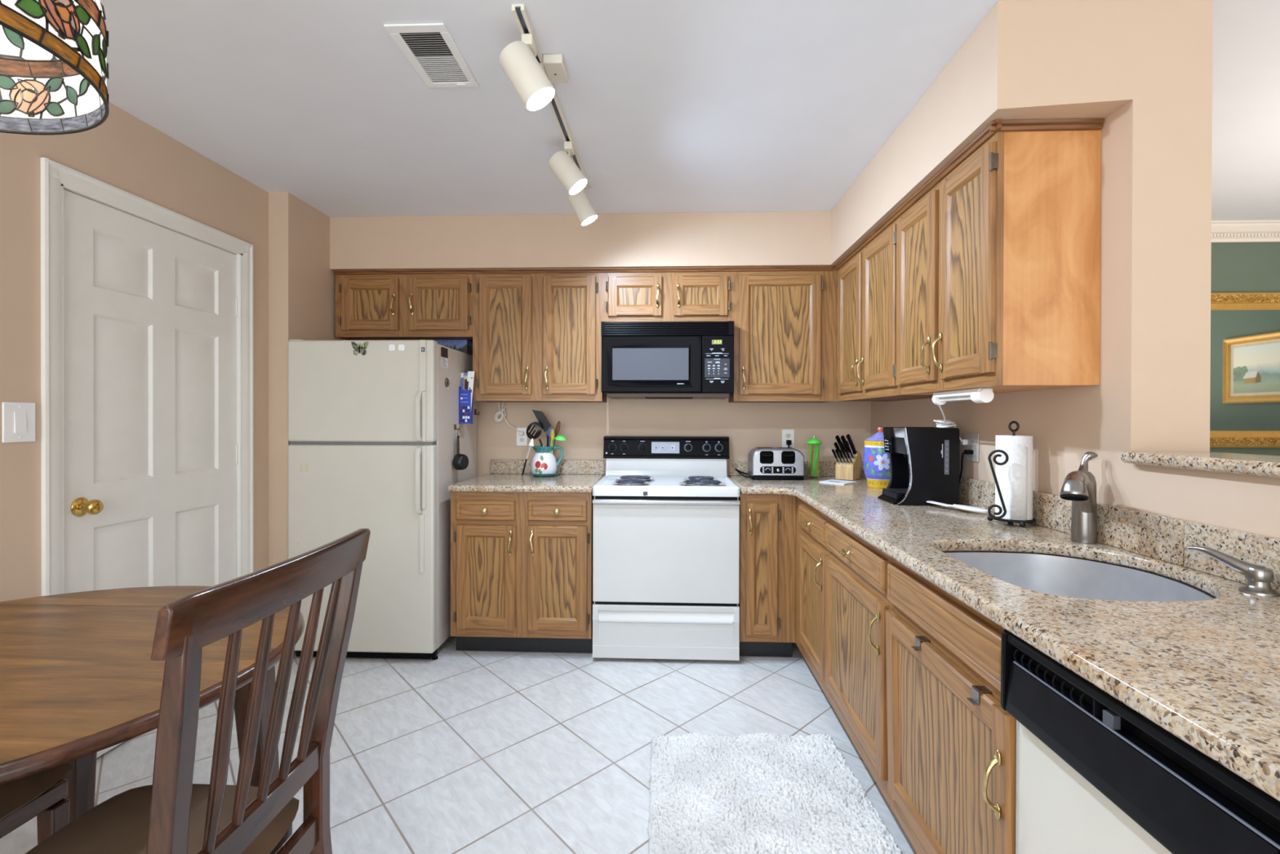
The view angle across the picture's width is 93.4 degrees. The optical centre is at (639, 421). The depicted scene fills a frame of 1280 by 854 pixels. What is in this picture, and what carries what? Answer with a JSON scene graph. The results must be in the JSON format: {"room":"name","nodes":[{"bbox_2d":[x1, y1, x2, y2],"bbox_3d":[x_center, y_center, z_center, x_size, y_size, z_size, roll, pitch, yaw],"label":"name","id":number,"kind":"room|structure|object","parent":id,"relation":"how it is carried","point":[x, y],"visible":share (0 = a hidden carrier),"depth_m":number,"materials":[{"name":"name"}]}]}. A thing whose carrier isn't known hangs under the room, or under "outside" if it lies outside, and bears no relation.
{"room":"kitchen","nodes":[
{"label":"kitchen","id":0,"kind":"room"},
{"bbox_2d":[0,102,268,601],"bbox_3d":[-2.154,0.037,0.629,0.202,2.440,5.068,0,0,2],"label":"wall","id":1,"kind":"structure","parent":0,"point":[126,153],"depth_m":2.06,"materials":[{"name":"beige paint"}]},
{"bbox_2d":[1,401,35,442],"bbox_3d":[-1.990,0.004,1.936,0.010,0.128,0.098,0,0,2],"label":"light switch","id":2,"kind":"object","parent":1,"relation":"attached to","point":[18,419],"visible":1,"depth_m":1.93,"materials":[{"name":"white plastic"}]},
{"bbox_2d":[40,157,253,595],"bbox_3d":[-1.993,0.186,2.514,0.080,2.126,1.012,0,0,2],"label":"trim","id":3,"kind":"structure","parent":1,"relation":"attached to","point":[55,177],"depth_m":2.07,"materials":[{"name":"white paint"}]},
{"bbox_2d":[63,189,239,757],"bbox_3d":[-1.964,0.215,2.516,0.108,2.043,0.870,0,0,2],"label":"door","id":4,"kind":"structure","parent":1,"relation":"in","point":[152,454],"depth_m":2.44,"materials":[{"name":"white paint"}]},
{"bbox_2d":[268,191,347,655],"bbox_3d":[-1.974,0.024,3.522,0.308,2.440,0.729,0,0,2],"label":"wall","id":5,"kind":"structure","parent":0,"point":[302,282],"depth_m":3.16,"materials":[{"name":"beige paint"}]},
{"bbox_2d":[0,622,916,853],"bbox_3d":[1.189,1.294,0.955,6.900,0.060,6.000,0,0,2],"label":"floor","id":6,"kind":"structure","parent":0,"point":[457,752],"depth_m":2.34,"materials":[{"name":"white tile"}]},
{"bbox_2d":[0,762,73,844],"bbox_3d":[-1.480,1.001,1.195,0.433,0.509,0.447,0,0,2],"label":"dining chair","id":7,"kind":"object","parent":6,"relation":"on","point":[42,794],"visible":0.7,"depth_m":1.30,"materials":[{"name":"brown wood"}]},
{"bbox_2d":[0,585,304,853],"bbox_3d":[-1.369,0.878,1.265,1.164,0.754,1.164,0,0,2],"label":"dining table","id":8,"kind":"object","parent":6,"relation":"on","point":[79,678],"visible":0.57,"depth_m":1.26,"materials":[{"name":"brown wood"}]},
{"bbox_2d":[25,528,370,853],"bbox_3d":[-0.844,0.745,1.065,0.526,1.025,0.560,0,0,1],"label":"dining chair","id":9,"kind":"object","parent":6,"relation":"on","point":[173,814],"visible":1,"depth_m":1.05,"materials":[{"name":"brown wood"}]},
{"bbox_2d":[25,783,299,853],"bbox_3d":[-0.890,0.780,1.065,0.432,0.064,0.447,0,0,1],"label":"seat cushion","id":10,"kind":"object","parent":9,"relation":"on","point":[118,824],"depth_m":1.12,"materials":[{"name":"brown fabric"}]},
{"bbox_2d":[288,339,476,659],"bbox_3d":[-1.432,0.409,3.457,0.772,1.672,0.771,0,0,2],"label":"refrigerator","id":11,"kind":"object","parent":6,"relation":"on","point":[372,437],"visible":0.92,"depth_m":3.11,"materials":[{"name":"beige metal"}]},
{"bbox_2d":[351,341,368,355],"bbox_3d":[-1.443,-0.374,3.106,0.088,0.071,0.007,0,0,2],"label":"butterfly magnet","id":12,"kind":"object","parent":11,"relation":"attached to","point":[357,348],"visible":1,"depth_m":3.11,"materials":[{"name":"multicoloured plastic"}]},
{"bbox_2d":[388,344,395,351],"bbox_3d":[-1.273,-0.378,3.099,0.035,0.035,0.006,0,0,2],"label":"magnet","id":13,"kind":"object","parent":11,"relation":"attached to","point":[391,347],"visible":1,"depth_m":3.10,"materials":[{"name":"white plastic"}]},
{"bbox_2d":[398,344,404,351],"bbox_3d":[-1.223,-0.378,3.097,0.035,0.035,0.006,0,0,2],"label":"magnet","id":14,"kind":"object","parent":11,"relation":"attached to","point":[401,347],"visible":1,"depth_m":3.09,"materials":[{"name":"white plastic"}]},
{"bbox_2d":[440,346,448,368],"bbox_3d":[-1.055,-0.343,3.258,0.001,0.106,0.100,0,0,2],"label":"sticker","id":15,"kind":"object","parent":11,"relation":"attached to","point":[444,352],"visible":1,"depth_m":3.26,"materials":[{"name":"grey"}]},
{"bbox_2d":[444,377,450,390],"bbox_3d":[-1.045,-0.203,3.288,0.020,0.067,0.052,0,0,2],"label":"magnet","id":16,"kind":"object","parent":11,"relation":"attached to","point":[446,380],"visible":1,"depth_m":3.28,"materials":[{"name":"grey metal"}]},
{"bbox_2d":[432,339,472,355],"bbox_3d":[-1.150,-0.452,3.732,0.215,0.084,0.160,0,0,2],"label":"box","id":17,"kind":"object","parent":11,"relation":"on","point":[465,346],"visible":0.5,"depth_m":3.65,"materials":[{"name":"blue cardboard"}]},
{"bbox_2d":[458,386,472,423],"bbox_3d":[-1.011,-0.094,3.506,0.067,0.215,0.047,0,0,2],"label":"brochure holder","id":18,"kind":"object","parent":11,"relation":"attached to","point":[465,411],"visible":1,"depth_m":3.48,"materials":[{"name":"blue paper"}]},
{"bbox_2d":[461,373,467,390],"bbox_3d":[-1.021,-0.140,3.515,0.044,0.283,0.002,0,0,2],"label":"brochure","id":19,"kind":"object","parent":18,"relation":"in","point":[462,374],"visible":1,"depth_m":3.51,"materials":[{"name":"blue paper"}]},
{"bbox_2d":[463,375,467,390],"bbox_3d":[-1.008,-0.132,3.504,0.044,0.267,0.002,0,0,2],"label":"brochure","id":20,"kind":"object","parent":18,"relation":"in","point":[464,376],"visible":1,"depth_m":3.50,"materials":[{"name":"white paper"}]},
{"bbox_2d":[466,371,474,407],"bbox_3d":[-0.990,-0.144,3.493,0.065,0.291,0.002,0,0,2],"label":"brochure","id":21,"kind":"object","parent":18,"relation":"in","point":[470,378],"visible":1,"depth_m":3.49,"materials":[{"name":"white paper"}]},
{"bbox_2d":[450,491,594,653],"bbox_3d":[-0.619,0.809,3.483,0.751,0.875,0.686,0,0,2],"label":"base cabinet","id":22,"kind":"object","parent":6,"relation":"on","point":[522,562],"visible":1,"depth_m":3.18,"materials":[{"name":"brown wood"}]},
{"bbox_2d":[448,473,604,493],"bbox_3d":[-0.616,0.354,3.492,0.760,0.036,0.670,0,0,2],"label":"countertop","id":23,"kind":"structure","parent":22,"relation":"on","point":[488,482],"depth_m":3.25,"materials":[{"name":"stone"}]},
{"bbox_2d":[521,438,533,476],"bbox_3d":[-0.676,0.218,3.634,0.074,0.230,0.012,0,0,2],"label":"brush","id":24,"kind":"object","parent":23,"relation":"on","point":[531,442],"visible":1,"depth_m":3.63,"materials":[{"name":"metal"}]},
{"bbox_2d":[528,471,559,476],"bbox_3d":[-0.586,0.323,3.686,0.198,0.022,0.198,0,0,2],"label":"saucer","id":25,"kind":"object","parent":23,"relation":"on","point":[529,473],"visible":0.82,"depth_m":3.62,"materials":[{"name":"teal ceramic"}]},
{"bbox_2d":[531,445,563,473],"bbox_3d":[-0.581,0.236,3.681,0.168,0.177,0.156,0,0,43],"label":"pitcher","id":26,"kind":"object","parent":25,"relation":"on","point":[543,462],"visible":0.97,"depth_m":3.63,"materials":[{"name":"white ceramic"}]},
{"bbox_2d":[526,422,542,446],"bbox_3d":[-0.631,0.154,3.672,0.123,0.302,0.036,0,0,-8],"label":"slotted spoon","id":27,"kind":"object","parent":26,"relation":"in","point":[537,424],"visible":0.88,"depth_m":3.67,"materials":[{"name":"black plastic"}]},
{"bbox_2d":[532,409,551,446],"bbox_3d":[-0.604,0.117,3.700,0.116,0.376,0.023,0,0,-15],"label":"spatula","id":28,"kind":"object","parent":26,"relation":"in","point":[540,416],"visible":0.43,"depth_m":3.70,"materials":[{"name":"black plastic"}]},
{"bbox_2d":[546,426,555,446],"bbox_3d":[-0.544,0.170,3.668,0.053,0.270,0.020,0,0,18],"label":"spoon","id":29,"kind":"object","parent":26,"relation":"in","point":[548,429],"visible":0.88,"depth_m":3.66,"materials":[{"name":"blue plastic"}]},
{"bbox_2d":[550,428,554,453],"bbox_3d":[-0.539,0.174,3.655,0.047,0.262,0.017,0,0,32],"label":"spoon","id":30,"kind":"object","parent":26,"relation":"in","point":[552,432],"visible":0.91,"depth_m":3.65,"materials":[{"name":"yellow plastic"}]},
{"bbox_2d":[552,421,560,453],"bbox_3d":[-0.524,0.152,3.695,0.073,0.308,0.011,0,0,2],"label":"wooden spatula","id":31,"kind":"object","parent":26,"relation":"in","point":[557,426],"visible":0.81,"depth_m":3.69,"materials":[{"name":"brown wood"}]},
{"bbox_2d":[551,435,566,454],"bbox_3d":[-0.488,0.189,3.662,0.090,0.212,0.074,0,0,-32],"label":"ladle","id":32,"kind":"object","parent":26,"relation":"in","point":[562,437],"visible":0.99,"depth_m":3.64,"materials":[{"name":"plastic"}]},
{"bbox_2d":[592,435,740,660],"bbox_3d":[0.147,0.661,3.431,0.768,1.133,0.687,0,0,2],"label":"range","id":33,"kind":"object","parent":6,"relation":"on","point":[666,508],"visible":1,"depth_m":3.12,"materials":[{"name":"white metal"}]},
{"bbox_2d":[592,475,740,497],"bbox_3d":[0.147,0.360,3.405,0.766,0.052,0.588,0,0,2],"label":"cooktop","id":34,"kind":"object","parent":33,"relation":"in","point":[609,486],"depth_m":3.13,"materials":[{"name":"white metal"}]},
{"bbox_2d":[737,492,795,657],"bbox_3d":[0.677,0.813,3.427,0.286,0.875,0.686,0,0,2],"label":"base cabinet","id":35,"kind":"object","parent":6,"relation":"on","point":[767,522],"visible":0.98,"depth_m":3.13,"materials":[{"name":"brown wood"}]},
{"bbox_2d":[728,475,1279,800],"bbox_3d":[0.909,0.365,1.921,0.878,0.036,3.675,0,0,2],"label":"countertop","id":36,"kind":"structure","parent":35,"relation":"on","point":[1206,672],"depth_m":1.05,"materials":[{"name":"stone"}]},
{"bbox_2d":[747,447,804,479],"bbox_3d":[0.800,0.248,3.562,0.300,0.182,0.204,0,0,2],"label":"toaster","id":37,"kind":"object","parent":36,"relation":"on","point":[763,463],"visible":0.99,"depth_m":3.47,"materials":[{"name":"metal"}]},
{"bbox_2d":[734,440,791,477],"bbox_3d":[0.748,0.227,3.701,0.371,0.221,0.153,0,0,-31],"label":"power cord","id":38,"kind":"object","parent":37,"relation":"attached to","point":[788,442],"visible":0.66,"depth_m":3.71,"materials":[{"name":"black plastic"}]},
{"bbox_2d":[806,435,822,478],"bbox_3d":[1.043,0.212,3.619,0.089,0.254,0.089,0,0,2],"label":"jar","id":39,"kind":"object","parent":36,"relation":"on","point":[814,445],"visible":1,"depth_m":3.59,"materials":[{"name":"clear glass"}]},
{"bbox_2d":[818,479,857,484],"bbox_3d":[1.098,0.337,3.351,0.160,0.005,0.178,0,0,44],"label":"booklet","id":40,"kind":"object","parent":36,"relation":"on","point":[831,481],"visible":1,"depth_m":3.32,"materials":[{"name":"white paper"}]},
{"bbox_2d":[835,449,862,479],"bbox_3d":[1.228,0.254,3.551,0.106,0.171,0.139,0,0,40],"label":"knife block","id":41,"kind":"object","parent":36,"relation":"on","point":[842,471],"visible":0.83,"depth_m":3.51,"materials":[{"name":"brown wood"}]},
{"bbox_2d":[831,448,839,463],"bbox_3d":[1.135,0.204,3.503,0.013,0.088,0.092,0,0,41],"label":"knife","id":42,"kind":"object","parent":41,"relation":"in","point":[833,450],"visible":1,"depth_m":3.50,"materials":[{"name":"black plastic"}]},
{"bbox_2d":[835,448,842,463],"bbox_3d":[1.151,0.204,3.490,0.013,0.088,0.092,0,0,41],"label":"knife","id":43,"kind":"object","parent":41,"relation":"in","point":[836,450],"visible":1,"depth_m":3.48,"materials":[{"name":"black plastic"}]},
{"bbox_2d":[835,435,843,453],"bbox_3d":[1.174,0.139,3.532,0.020,0.115,0.120,0,0,40],"label":"knife","id":44,"kind":"object","parent":41,"relation":"in","point":[837,438],"visible":0.53,"depth_m":3.50,"materials":[{"name":"black plastic"}]},
{"bbox_2d":[838,448,846,463],"bbox_3d":[1.166,0.204,3.477,0.013,0.088,0.092,0,0,41],"label":"knife","id":45,"kind":"object","parent":41,"relation":"in","point":[839,450],"visible":1,"depth_m":3.47,"materials":[{"name":"black plastic"}]},
{"bbox_2d":[839,441,848,457],"bbox_3d":[1.181,0.169,3.495,0.017,0.104,0.109,0,0,40],"label":"knife","id":46,"kind":"object","parent":41,"relation":"in","point":[841,443],"visible":0.55,"depth_m":3.47,"materials":[{"name":"black plastic"}]},
{"bbox_2d":[840,435,848,452],"bbox_3d":[1.198,0.138,3.515,0.020,0.113,0.119,0,0,40],"label":"knife","id":47,"kind":"object","parent":41,"relation":"in","point":[842,437],"visible":0.56,"depth_m":3.48,"materials":[{"name":"black plastic"}]},
{"bbox_2d":[841,448,849,464],"bbox_3d":[1.181,0.204,3.464,0.014,0.088,0.092,0,0,40],"label":"knife","id":48,"kind":"object","parent":41,"relation":"in","point":[842,451],"visible":1,"depth_m":3.46,"materials":[{"name":"black plastic"}]},
{"bbox_2d":[844,449,853,464],"bbox_3d":[1.196,0.204,3.451,0.013,0.088,0.092,0,0,40],"label":"knife","id":49,"kind":"object","parent":41,"relation":"in","point":[846,451],"visible":1,"depth_m":3.45,"materials":[{"name":"black plastic"}]},
{"bbox_2d":[844,440,854,459],"bbox_3d":[1.205,0.166,3.470,0.018,0.111,0.116,0,0,41],"label":"knife","id":50,"kind":"object","parent":41,"relation":"in","point":[848,446],"visible":0.95,"depth_m":3.46,"materials":[{"name":"black plastic"}]},
{"bbox_2d":[846,434,856,453],"bbox_3d":[1.223,0.134,3.492,0.020,0.119,0.125,0,0,40],"label":"knife","id":51,"kind":"object","parent":41,"relation":"in","point":[848,437],"visible":0.98,"depth_m":3.48,"materials":[{"name":"black plastic"}]},
{"bbox_2d":[862,426,890,488],"bbox_3d":[1.249,0.185,3.133,0.169,0.312,0.171,0,0,2],"label":"canister","id":52,"kind":"object","parent":36,"relation":"on","point":[876,462],"visible":0.72,"depth_m":3.08,"materials":[{"name":"blue ceramic"}]},
{"bbox_2d":[877,426,959,505],"bbox_3d":[1.180,0.185,2.579,0.258,0.318,0.236,0,0,2],"label":"coffee maker","id":53,"kind":"object","parent":36,"relation":"on","point":[925,461],"visible":0.98,"depth_m":2.46,"materials":[{"name":"black plastic"}]},
{"bbox_2d":[882,488,907,499],"bbox_3d":[1.125,0.311,2.583,0.115,0.030,0.173,0,0,2],"label":"drip tray","id":54,"kind":"object","parent":53,"relation":"on","point":[887,493],"depth_m":2.57,"materials":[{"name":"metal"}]},
{"bbox_2d":[959,449,973,483],"bbox_3d":[1.332,0.208,2.516,0.034,0.183,0.112,0,0,-25],"label":"power cord","id":55,"kind":"object","parent":53,"relation":"attached to","point":[966,451],"visible":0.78,"depth_m":2.49,"materials":[{"name":"black plastic"}]},
{"bbox_2d":[926,500,988,514],"bbox_3d":[1.222,0.332,2.334,0.076,0.018,0.262,0,0,-28],"label":"spoon","id":56,"kind":"object","parent":36,"relation":"on","point":[972,508],"visible":0.95,"depth_m":2.31,"materials":[{"name":"white plastic"}]},
{"bbox_2d":[986,421,1036,527],"bbox_3d":[1.242,0.172,2.041,0.177,0.347,0.153,0,0,2],"label":"paper towel holder","id":57,"kind":"object","parent":36,"relation":"on","point":[1022,523],"visible":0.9,"depth_m":1.99,"materials":[{"name":"black metal"}]},
{"bbox_2d":[995,435,1033,519],"bbox_3d":[1.265,0.187,2.040,0.109,0.278,0.114,0,0,2],"label":"paper towel roll","id":58,"kind":"object","parent":57,"relation":"on","point":[1015,477],"visible":0.88,"depth_m":2.00,"materials":[{"name":"white paper"}]},
{"bbox_2d":[1059,451,1097,543],"bbox_3d":[1.212,0.218,1.665,0.063,0.260,0.275,0,0,42],"label":"faucet","id":59,"kind":"object","parent":36,"relation":"on","point":[1079,486],"visible":1,"depth_m":1.72,"materials":[{"name":"silver metal"}]},
{"bbox_2d":[943,551,1215,600],"bbox_3d":[1.051,0.486,1.476,0.501,0.200,0.603,0,0,2],"label":"sink","id":60,"kind":"object","parent":36,"relation":"in","point":[1060,575],"visible":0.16,"depth_m":1.69,"materials":[{"name":"metal"}]},
{"bbox_2d":[1188,546,1279,596],"bbox_3d":[1.254,0.311,1.272,0.060,0.079,0.138,0,0,-18],"label":"soap dispenser","id":61,"kind":"object","parent":36,"relation":"on","point":[1259,577],"visible":1,"depth_m":1.23,"materials":[{"name":"silver metal"}]},
{"bbox_2d":[646,732,902,853],"bbox_3d":[0.405,1.244,1.807,0.776,0.026,1.203,0,0,2],"label":"rug","id":62,"kind":"object","parent":6,"relation":"on","point":[766,793],"visible":1,"depth_m":1.97,"materials":[{"name":"white fabric"}]},
{"bbox_2d":[795,497,828,697],"bbox_3d":[1.063,0.817,2.800,0.642,0.875,0.631,0,0,2],"label":"base cabinet","id":63,"kind":"object","parent":6,"relation":"on","point":[811,551],"visible":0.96,"depth_m":2.74,"materials":[{"name":"brown wood"}]},
{"bbox_2d":[824,517,890,805],"bbox_3d":[1.034,0.820,2.140,0.642,0.875,0.690,0,0,2],"label":"base cabinet","id":64,"kind":"object","parent":6,"relation":"on","point":[856,602],"visible":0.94,"depth_m":2.07,"materials":[{"name":"brown wood"}]},
{"bbox_2d":[884,551,1098,853],"bbox_3d":[1.003,0.823,1.462,0.644,0.875,0.666,0,0,2],"label":"base cabinet","id":65,"kind":"object","parent":6,"relation":"on","point":[952,760],"visible":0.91,"depth_m":1.43,"materials":[{"name":"brown wood"}]},
{"bbox_2d":[911,635,930,650],"bbox_3d":[0.719,0.569,1.548,0.038,0.030,0.028,0,0,2],"label":"hook","id":66,"kind":"object","parent":65,"relation":"attached to","point":[917,638],"visible":1,"depth_m":1.54,"materials":[{"name":"silver metal"}]},
{"bbox_2d":[966,684,991,705],"bbox_3d":[0.707,0.570,1.258,0.038,0.030,0.028,0,0,2],"label":"hook","id":67,"kind":"object","parent":65,"relation":"attached to","point":[975,700],"visible":1,"depth_m":1.25,"materials":[{"name":"silver metal"}]},
{"bbox_2d":[1000,629,1279,853],"bbox_3d":[0.970,0.827,0.822,0.610,0.871,0.608,0,0,2],"label":"dishwasher","id":68,"kind":"object","parent":6,"relation":"on","point":[1095,775],"visible":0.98,"depth_m":0.88,"materials":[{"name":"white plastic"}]},
{"bbox_2d":[99,0,1279,220],"bbox_3d":[1.196,-1.206,0.943,6.900,0.060,6.000,0,0,2],"label":"ceiling","id":69,"kind":"structure","parent":0,"point":[668,106],"depth_m":2.21,"materials":[{"name":"white paint"}]},
{"bbox_2d":[0,0,109,134],"bbox_3d":[-1.123,-0.860,0.875,0.529,0.642,0.529,0,0,40],"label":"pendant lamp","id":70,"kind":"object","parent":69,"relation":"hanging from","point":[54,73],"visible":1,"depth_m":1.12,"materials":[{"name":"multicoloured glass"}]},
{"bbox_2d":[383,22,478,88],"bbox_3d":[-0.667,-1.180,1.965,0.182,0.010,0.338,0,0,2],"label":"ceiling vent","id":71,"kind":"object","parent":69,"relation":"in","point":[439,58],"visible":1,"depth_m":1.95,"materials":[{"name":"white plastic"}]},
{"bbox_2d":[511,4,590,188],"bbox_3d":[-0.284,-1.169,2.374,0.104,0.034,1.330,0,0,2],"label":"track rail","id":72,"kind":"object","parent":69,"relation":"attached to","point":[553,66],"visible":0.79,"depth_m":1.99,"materials":[{"name":"beige metal"}]},
{"bbox_2d":[499,33,555,111],"bbox_3d":[-0.343,-1.061,1.842,0.169,0.208,0.111,0,0,2],"label":"spotlight","id":73,"kind":"object","parent":72,"relation":"attached to","point":[518,61],"visible":1,"depth_m":1.80,"materials":[{"name":"beige metal"}]},
{"bbox_2d":[548,141,587,195],"bbox_3d":[-0.306,-1.067,2.566,0.167,0.203,0.099,0,0,2],"label":"spotlight","id":74,"kind":"object","parent":72,"relation":"attached to","point":[560,163],"visible":1,"depth_m":2.53,"materials":[{"name":"beige metal"}]},
{"bbox_2d":[567,183,597,226],"bbox_3d":[-0.283,-1.068,2.966,0.150,0.204,0.111,0,0,2],"label":"spotlight","id":75,"kind":"object","parent":72,"relation":"attached to","point":[580,202],"visible":0.76,"depth_m":2.93,"materials":[{"name":"beige metal"}]},
{"bbox_2d":[329,0,1133,271],"bbox_3d":[-0.231,-1.036,2.757,3.237,0.304,2.094,0,0,2],"label":"soffit","id":76,"kind":"structure","parent":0,"point":[1025,60],"depth_m":2.90,"materials":[{"name":"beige paint"}]},
{"bbox_2d":[476,242,1279,622],"bbox_3d":[1.328,0.031,3.820,6.880,2.440,0.153,0,0,2],"label":"wall","id":77,"kind":"structure","parent":0,"point":[748,426],"depth_m":3.78,"materials":[{"name":"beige paint"}]},
{"bbox_2d":[335,274,472,342],"bbox_3d":[-1.385,-0.693,3.677,0.823,0.392,0.356,0,0,2],"label":"upper cabinet","id":78,"kind":"object","parent":77,"relation":"attached to","point":[374,307],"visible":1,"depth_m":3.54,"materials":[{"name":"brown wood"}]},
{"bbox_2d":[516,427,527,445],"bbox_3d":[-0.749,0.098,3.829,0.070,0.116,0.008,0,0,2],"label":"outlet","id":79,"kind":"object","parent":77,"relation":"attached to","point":[522,440],"visible":0.96,"depth_m":3.83,"materials":[{"name":"white plastic"}]},
{"bbox_2d":[472,272,606,402],"bbox_3d":[-0.594,-0.503,3.643,0.759,0.768,0.356,0,0,2],"label":"upper cabinet","id":80,"kind":"object","parent":77,"relation":"attached to","point":[537,337],"visible":1,"depth_m":3.50,"materials":[{"name":"brown wood"}]},
{"bbox_2d":[494,402,524,435],"bbox_3d":[-0.825,-0.016,3.803,0.183,0.208,0.040,0,0,-2],"label":"power cord","id":81,"kind":"object","parent":80,"relation":"hanging from","point":[500,412],"visible":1,"depth_m":3.80,"materials":[{"name":"white plastic"}]},
{"bbox_2d":[490,459,604,474],"bbox_3d":[-0.587,0.289,3.816,0.722,0.090,0.020,0,0,2],"label":"backsplash","id":82,"kind":"structure","parent":77,"relation":"attached to","point":[497,466],"depth_m":3.80,"materials":[{"name":"stone"}]},
{"bbox_2d":[601,271,733,321],"bbox_3d":[0.166,-0.726,3.609,0.761,0.318,0.356,0,0,2],"label":"upper cabinet","id":83,"kind":"object","parent":77,"relation":"attached to","point":[678,296],"visible":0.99,"depth_m":3.47,"materials":[{"name":"brown wood"}]},
{"bbox_2d":[600,320,733,399],"bbox_3d":[0.161,-0.346,3.584,0.746,0.432,0.401,0,0,2],"label":"microwave","id":84,"kind":"object","parent":83,"relation":"attached to","point":[641,360],"visible":1,"depth_m":3.39,"materials":[{"name":"black plastic"}]},
{"bbox_2d":[728,266,836,402],"bbox_3d":[0.836,-0.499,3.581,0.581,0.768,0.356,0,0,2],"label":"upper cabinet","id":85,"kind":"object","parent":77,"relation":"attached to","point":[785,322],"visible":0.99,"depth_m":3.44,"materials":[{"name":"brown wood"}]},
{"bbox_2d":[782,429,794,448],"bbox_3d":[0.922,0.109,3.756,0.076,0.116,0.008,0,0,2],"label":"outlet","id":86,"kind":"object","parent":77,"relation":"attached to","point":[787,434],"visible":0.92,"depth_m":3.75,"materials":[{"name":"white plastic"}]},
{"bbox_2d":[728,460,865,475],"bbox_3d":[0.979,0.293,3.747,0.850,0.090,0.020,0,0,2],"label":"backsplash","id":87,"kind":"structure","parent":77,"relation":"attached to","point":[827,468],"depth_m":3.73,"materials":[{"name":"stone"}]},
{"bbox_2d":[1209,292,1279,447],"bbox_3d":[3.612,-0.305,3.615,1.800,0.926,0.052,0,0,2],"label":"wall mirror","id":88,"kind":"object","parent":77,"relation":"attached to","point":[1245,393],"visible":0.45,"depth_m":3.62,"materials":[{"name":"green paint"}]},
{"bbox_2d":[1211,219,1279,242],"bbox_3d":[3.124,-1.130,3.613,2.976,0.104,0.091,0,0,2],"label":"trim","id":89,"kind":"structure","parent":77,"relation":"attached to","point":[1222,231],"depth_m":3.59,"materials":[{"name":"beige paint"}]},
{"bbox_2d":[871,0,1279,598],"bbox_3d":[1.446,0.040,1.964,0.188,2.440,3.850,0,0,2],"label":"wall","id":90,"kind":"structure","parent":0,"point":[1153,393],"depth_m":1.63,"materials":[{"name":"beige paint"}]},
{"bbox_2d":[836,217,933,401],"bbox_3d":[1.223,-0.495,2.974,0.346,0.768,0.924,0,0,2],"label":"upper cabinet","id":91,"kind":"object","parent":90,"relation":"attached to","point":[866,284],"visible":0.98,"depth_m":2.87,"materials":[{"name":"brown wood"}]},
{"bbox_2d":[964,432,978,462],"bbox_3d":[1.370,0.107,2.498,0.008,0.116,0.118,0,0,2],"label":"outlet","id":92,"kind":"object","parent":90,"relation":"attached to","point":[973,438],"visible":0.92,"depth_m":2.48,"materials":[{"name":"metal"}]},
{"bbox_2d":[970,439,975,445],"bbox_3d":[1.366,0.088,2.475,0.003,0.027,0.031,0,0,2],"label":"receptacle","id":93,"kind":"object","parent":92,"relation":"attached to","point":[972,441],"depth_m":2.47,"materials":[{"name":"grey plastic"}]},
{"bbox_2d":[893,129,1101,395],"bbox_3d":[1.187,-0.491,2.137,0.346,0.768,0.752,0,0,2],"label":"upper cabinet","id":94,"kind":"object","parent":90,"relation":"attached to","point":[998,263],"visible":0.98,"depth_m":1.77,"materials":[{"name":"brown wood"}]},
{"bbox_2d":[333,118,1104,275],"bbox_3d":[-0.230,-0.869,2.651,3.218,0.026,1.692,0,0,2],"label":"crown molding","id":95,"kind":"structure","parent":94,"relation":"attached to","point":[996,126],"depth_m":2.98,"materials":[{"name":"brown wood"}]},
{"bbox_2d":[932,387,994,404],"bbox_3d":[1.105,-0.083,2.079,0.046,0.048,0.341,0,0,2],"label":"light","id":96,"kind":"object","parent":94,"relation":"attached to","point":[977,395],"visible":1,"depth_m":2.01,"materials":[{"name":"white plastic"}]},
{"bbox_2d":[933,404,968,444],"bbox_3d":[1.207,0.012,2.424,0.106,0.175,0.379,0,0,44],"label":"power cord","id":97,"kind":"object","parent":96,"relation":"attached to","point":[944,423],"visible":0.95,"depth_m":2.49,"materials":[{"name":"white plastic"}]},
{"bbox_2d":[959,475,1191,566],"bbox_3d":[1.367,0.290,2.595,0.020,0.110,2.288,0,0,2],"label":"backsplash","id":98,"kind":"structure","parent":90,"relation":"attached to","point":[1157,536],"depth_m":1.67,"materials":[{"name":"stone"}]},
{"bbox_2d":[1120,451,1279,477],"bbox_3d":[1.391,0.101,0.850,0.254,0.031,1.578,0,0,2],"label":"bar ledge","id":99,"kind":"object","parent":90,"relation":"on","point":[1264,465],"visible":1,"depth_m":1.40,"materials":[{"name":"stone"}]},
{"bbox_2d":[1183,520,1279,593],"bbox_3d":[1.287,0.298,0.763,0.020,0.110,1.375,0,0,2],"label":"backsplash","id":100,"kind":"structure","parent":90,"relation":"attached to","point":[1248,547],"depth_m":1.33,"materials":[{"name":"stone"}]},
{"bbox_3d":[-1.034,0.034,3.417,0.032,0.030,0.020,0,0,2],"label":"hook","id":101,"kind":"object","parent":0,"visible":0},
{"bbox_3d":[-1.024,0.067,3.416,0.003,0.054,0.042,0,0,2],"label":"ring","id":102,"kind":"object","parent":101,"relation":"hanging from","visible":0},
{"bbox_2d":[453,435,468,470],"bbox_3d":[-1.007,0.177,3.397,0.049,0.196,0.092,0,0,19],"label":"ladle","id":103,"kind":"object","parent":102,"relation":"hanging from","point":[460,461],"visible":1,"depth_m":3.38,"materials":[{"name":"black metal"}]},
{"bbox_2d":[453,453,468,470],"bbox_3d":[-1.005,0.229,3.397,0.046,0.092,0.092,0,0,19],"label":"bowl","id":104,"kind":"object","parent":103,"relation":"on","point":[460,461],"depth_m":3.37,"materials":[{"name":"black metal"}]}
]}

